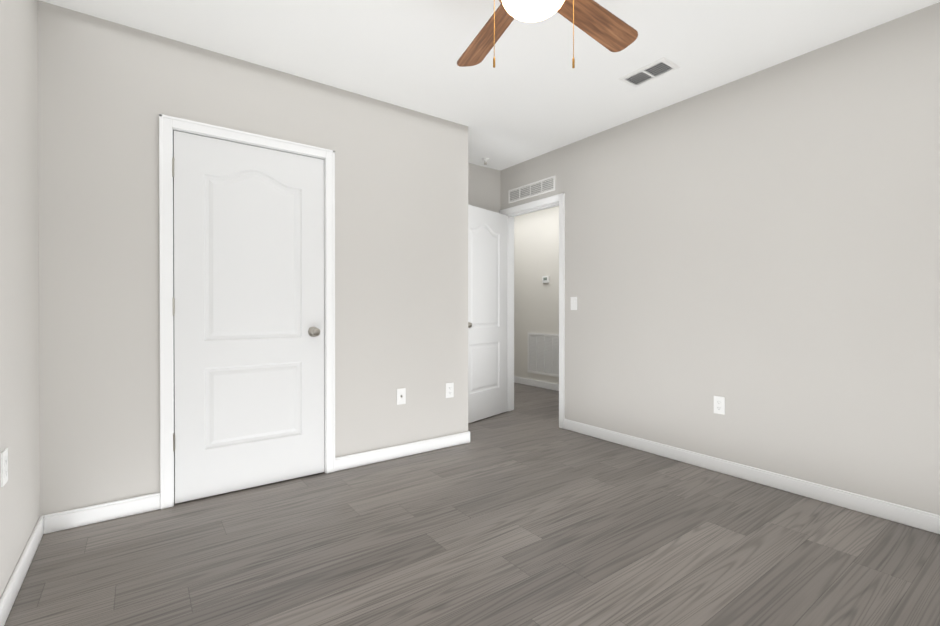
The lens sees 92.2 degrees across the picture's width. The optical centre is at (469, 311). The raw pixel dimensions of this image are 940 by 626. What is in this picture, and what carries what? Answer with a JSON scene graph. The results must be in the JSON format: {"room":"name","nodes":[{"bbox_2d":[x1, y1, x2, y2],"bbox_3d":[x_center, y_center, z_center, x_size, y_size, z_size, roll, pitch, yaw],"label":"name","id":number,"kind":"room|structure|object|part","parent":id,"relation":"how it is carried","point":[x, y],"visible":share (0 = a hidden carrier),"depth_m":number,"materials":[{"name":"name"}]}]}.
{"room":"empty bedroom","nodes":[
{"label":"empty bedroom","id":0,"kind":"room"},
{"bbox_2d":[0,0,39,598],"bbox_3d":[-1.226,-0.200,0.923,0.120,2.530,4.630,0,0,-36],"label":"wall","id":1,"kind":"structure","parent":0,"point":[19,362],"depth_m":1.79,"materials":[{"name":"paint"}]},
{"bbox_2d":[1,448,7,486],"bbox_3d":[-1.619,0.542,1.575,0.008,0.115,0.070,0,0,-36],"label":"electrical outlet","id":2,"kind":"object","parent":1,"relation":"attached to","point":[4,466],"visible":1,"depth_m":1.56,"materials":[{"name":"white plastic"}]},
{"bbox_2d":[0,515,43,625],"bbox_3d":[-0.957,1.021,0.674,0.013,0.090,3.660,0,0,-36],"label":"baseboard","id":3,"kind":"structure","parent":1,"relation":"attached to","point":[11,591],"depth_m":1.73,"materials":[{"name":"white wood"}]},
{"bbox_2d":[38,0,467,517],"bbox_3d":[-1.063,-0.211,2.930,2.510,2.530,0.120,0,0,-36],"label":"wall","id":4,"kind":"structure","parent":0,"point":[109,92],"depth_m":2.42,"materials":[{"name":"paint"}]},
{"bbox_2d":[44,492,159,533],"bbox_3d":[-1.842,1.013,2.286,0.458,0.090,0.013,0,0,-36],"label":"baseboard","id":5,"kind":"structure","parent":4,"relation":"attached to","point":[72,518],"depth_m":2.27,"materials":[{"name":"white wood"}]},
{"bbox_2d":[159,114,334,509],"bbox_3d":[-1.313,0.024,2.749,0.860,2.063,0.120,0,0,-36],"label":"door frame","id":6,"kind":"structure","parent":4,"relation":"attached to","point":[173,129],"depth_m":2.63,"materials":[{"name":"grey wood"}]},
{"bbox_2d":[172,131,323,503],"bbox_3d":[-1.310,0.031,2.699,0.883,2.030,0.179,0,0,-36],"label":"closet door","id":7,"kind":"structure","parent":4,"relation":"in","point":[248,304],"depth_m":2.67,"materials":[{"name":"white wood"}]},
{"bbox_3d":[-0.998,0.129,2.927,0.110,0.066,0.179,0,0,-36],"label":"knob","id":8,"kind":"part","parent":7,"relation":"part of","materials":[{"name":"grey metal"}]},
{"bbox_2d":[397,388,405,404],"bbox_3d":[-0.494,0.613,3.266,0.070,0.115,0.015,0,0,-36],"label":"outlet","id":9,"kind":"object","parent":4,"relation":"attached to","point":[401,395],"visible":1,"depth_m":3.27,"materials":[{"name":"white plastic"}]},
{"bbox_2d":[335,431,469,471],"bbox_3d":[-0.446,1.007,3.305,1.104,0.090,0.013,0,0,-36],"label":"baseboard","id":10,"kind":"structure","parent":4,"relation":"attached to","point":[373,456],"depth_m":3.25,"materials":[{"name":"white wood"}]},
{"bbox_2d":[446,382,453,397],"bbox_3d":[-0.157,0.611,3.517,0.070,0.115,0.008,0,0,-36],"label":"duplex electrical outlet","id":11,"kind":"object","parent":4,"relation":"attached to","point":[449,390],"visible":1,"depth_m":3.51,"materials":[{"name":"white plastic"}]},
{"bbox_2d":[4,382,939,625],"bbox_3d":[0.084,1.082,3.317,5.050,0.060,6.940,0,0,-36],"label":"floor","id":12,"kind":"structure","parent":0,"point":[527,511],"depth_m":1.99,"materials":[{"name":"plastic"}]},
{"bbox_2d":[468,163,500,212],"bbox_3d":[-1.110,-0.215,3.800,3.460,2.530,0.120,0,0,-36],"label":"wall","id":13,"kind":"structure","parent":0,"point":[484,187],"depth_m":4.64,"materials":[{"name":"paint"}]},
{"bbox_2d":[40,0,939,170],"bbox_3d":[0.084,-1.528,3.303,5.050,0.100,6.940,0,0,-36],"label":"ceiling","id":14,"kind":"structure","parent":0,"point":[533,93],"depth_m":2.53,"materials":[{"name":"paint"}]},
{"bbox_2d":[457,0,637,67],"bbox_3d":[0.246,-1.159,1.612,1.173,0.620,1.201,0,0,-36],"label":"ceiling fan","id":15,"kind":"object","parent":14,"relation":"hanging from","point":[603,26],"visible":1,"depth_m":1.82,"materials":[{"name":"brown wood"}]},
{"bbox_3d":[0.079,-1.170,1.926,0.128,0.006,0.500,-15,6,-22],"label":"blade","id":16,"kind":"part","parent":15,"relation":"part of","materials":[{"name":"brown wood"}]},
{"label":"blade","id":17,"kind":"part","parent":15,"relation":"part of","materials":[{"name":"brown wood"}]},
{"bbox_2d":[619,57,679,86],"bbox_3d":[1.103,-1.472,2.797,0.185,0.007,0.310,0,0,-36],"label":"ceiling vent","id":18,"kind":"object","parent":14,"relation":"in","point":[653,69],"visible":1,"depth_m":2.78,"materials":[{"name":"grey metal"}]},
{"bbox_2d":[514,206,558,383],"bbox_3d":[1.426,-0.225,5.652,0.120,2.530,4.500,0,0,-36],"label":"wall","id":19,"kind":"structure","parent":0,"point":[536,259],"depth_m":6.27,"materials":[{"name":"paint"}]},
{"bbox_2d":[514,376,558,390],"bbox_3d":[1.373,0.995,5.619,0.013,0.090,4.500,0,0,-36],"label":"baseboard","id":20,"kind":"structure","parent":19,"relation":"attached to","point":[540,384],"depth_m":6.22,"materials":[{"name":"white wood"}]},
{"bbox_2d":[528,333,558,376],"bbox_3d":[1.096,0.578,5.997,0.012,0.560,0.950,0,0,-36],"label":"air vent","id":21,"kind":"object","parent":19,"relation":"in","point":[543,353],"visible":0.67,"depth_m":6.13,"materials":[{"name":"grey metal"}]},
{"bbox_2d":[542,276,548,282],"bbox_3d":[1.019,-0.432,6.084,0.026,0.090,0.110,0,0,-36],"label":"thermostat","id":22,"kind":"object","parent":19,"relation":"attached to","point":[545,279],"visible":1,"depth_m":6.07,"materials":[{"name":"white plastic"}]},
{"bbox_2d":[501,2,939,514],"bbox_3d":[1.020,-0.216,3.919,0.120,2.530,6.820,0,0,-36],"label":"wall","id":23,"kind":"structure","parent":0,"point":[759,251],"depth_m":2.70,"materials":[{"name":"paint"}]},
{"bbox_2d":[508,175,554,202],"bbox_3d":[0.588,-1.179,4.397,0.011,0.135,0.640,0,0,-36],"label":"air vent","id":24,"kind":"object","parent":23,"relation":"in","point":[542,186],"visible":1,"depth_m":4.38,"materials":[{"name":"grey metal"}]},
{"bbox_2d":[500,193,564,428],"bbox_3d":[0.637,-0.007,4.445,0.160,2.107,0.888,0,0,-36],"label":"door frame","id":25,"kind":"structure","parent":23,"relation":"attached to","point":[560,198],"depth_m":4.37,"materials":[{"name":"white wood"}]},
{"bbox_2d":[468,204,506,422],"bbox_3d":[0.151,0.021,4.427,0.179,2.030,0.827,0,0,39],"label":"entry door","id":26,"kind":"structure","parent":25,"relation":"attached to","point":[487,313],"depth_m":4.42,"materials":[{"name":"white wood"}]},
{"bbox_2d":[571,297,576,309],"bbox_3d":[0.907,-0.071,3.961,0.014,0.115,0.070,0,0,-36],"label":"light switch","id":27,"kind":"object","parent":23,"relation":"attached to","point":[573,303],"visible":1,"depth_m":3.95,"materials":[{"name":"white plastic"}]},
{"bbox_2d":[714,396,724,414],"bbox_3d":[1.636,0.614,2.970,0.008,0.115,0.070,0,0,-36],"label":"electrical outlet","id":28,"kind":"object","parent":23,"relation":"attached to","point":[719,404],"visible":1,"depth_m":2.97,"materials":[{"name":"white plastic"}]},
{"bbox_2d":[564,419,939,533],"bbox_3d":[1.872,1.011,2.646,0.013,0.090,3.483,0,0,-36],"label":"baseboard","id":29,"kind":"structure","parent":23,"relation":"attached to","point":[916,518],"depth_m":2.68,"materials":[{"name":"white wood"}]}
]}

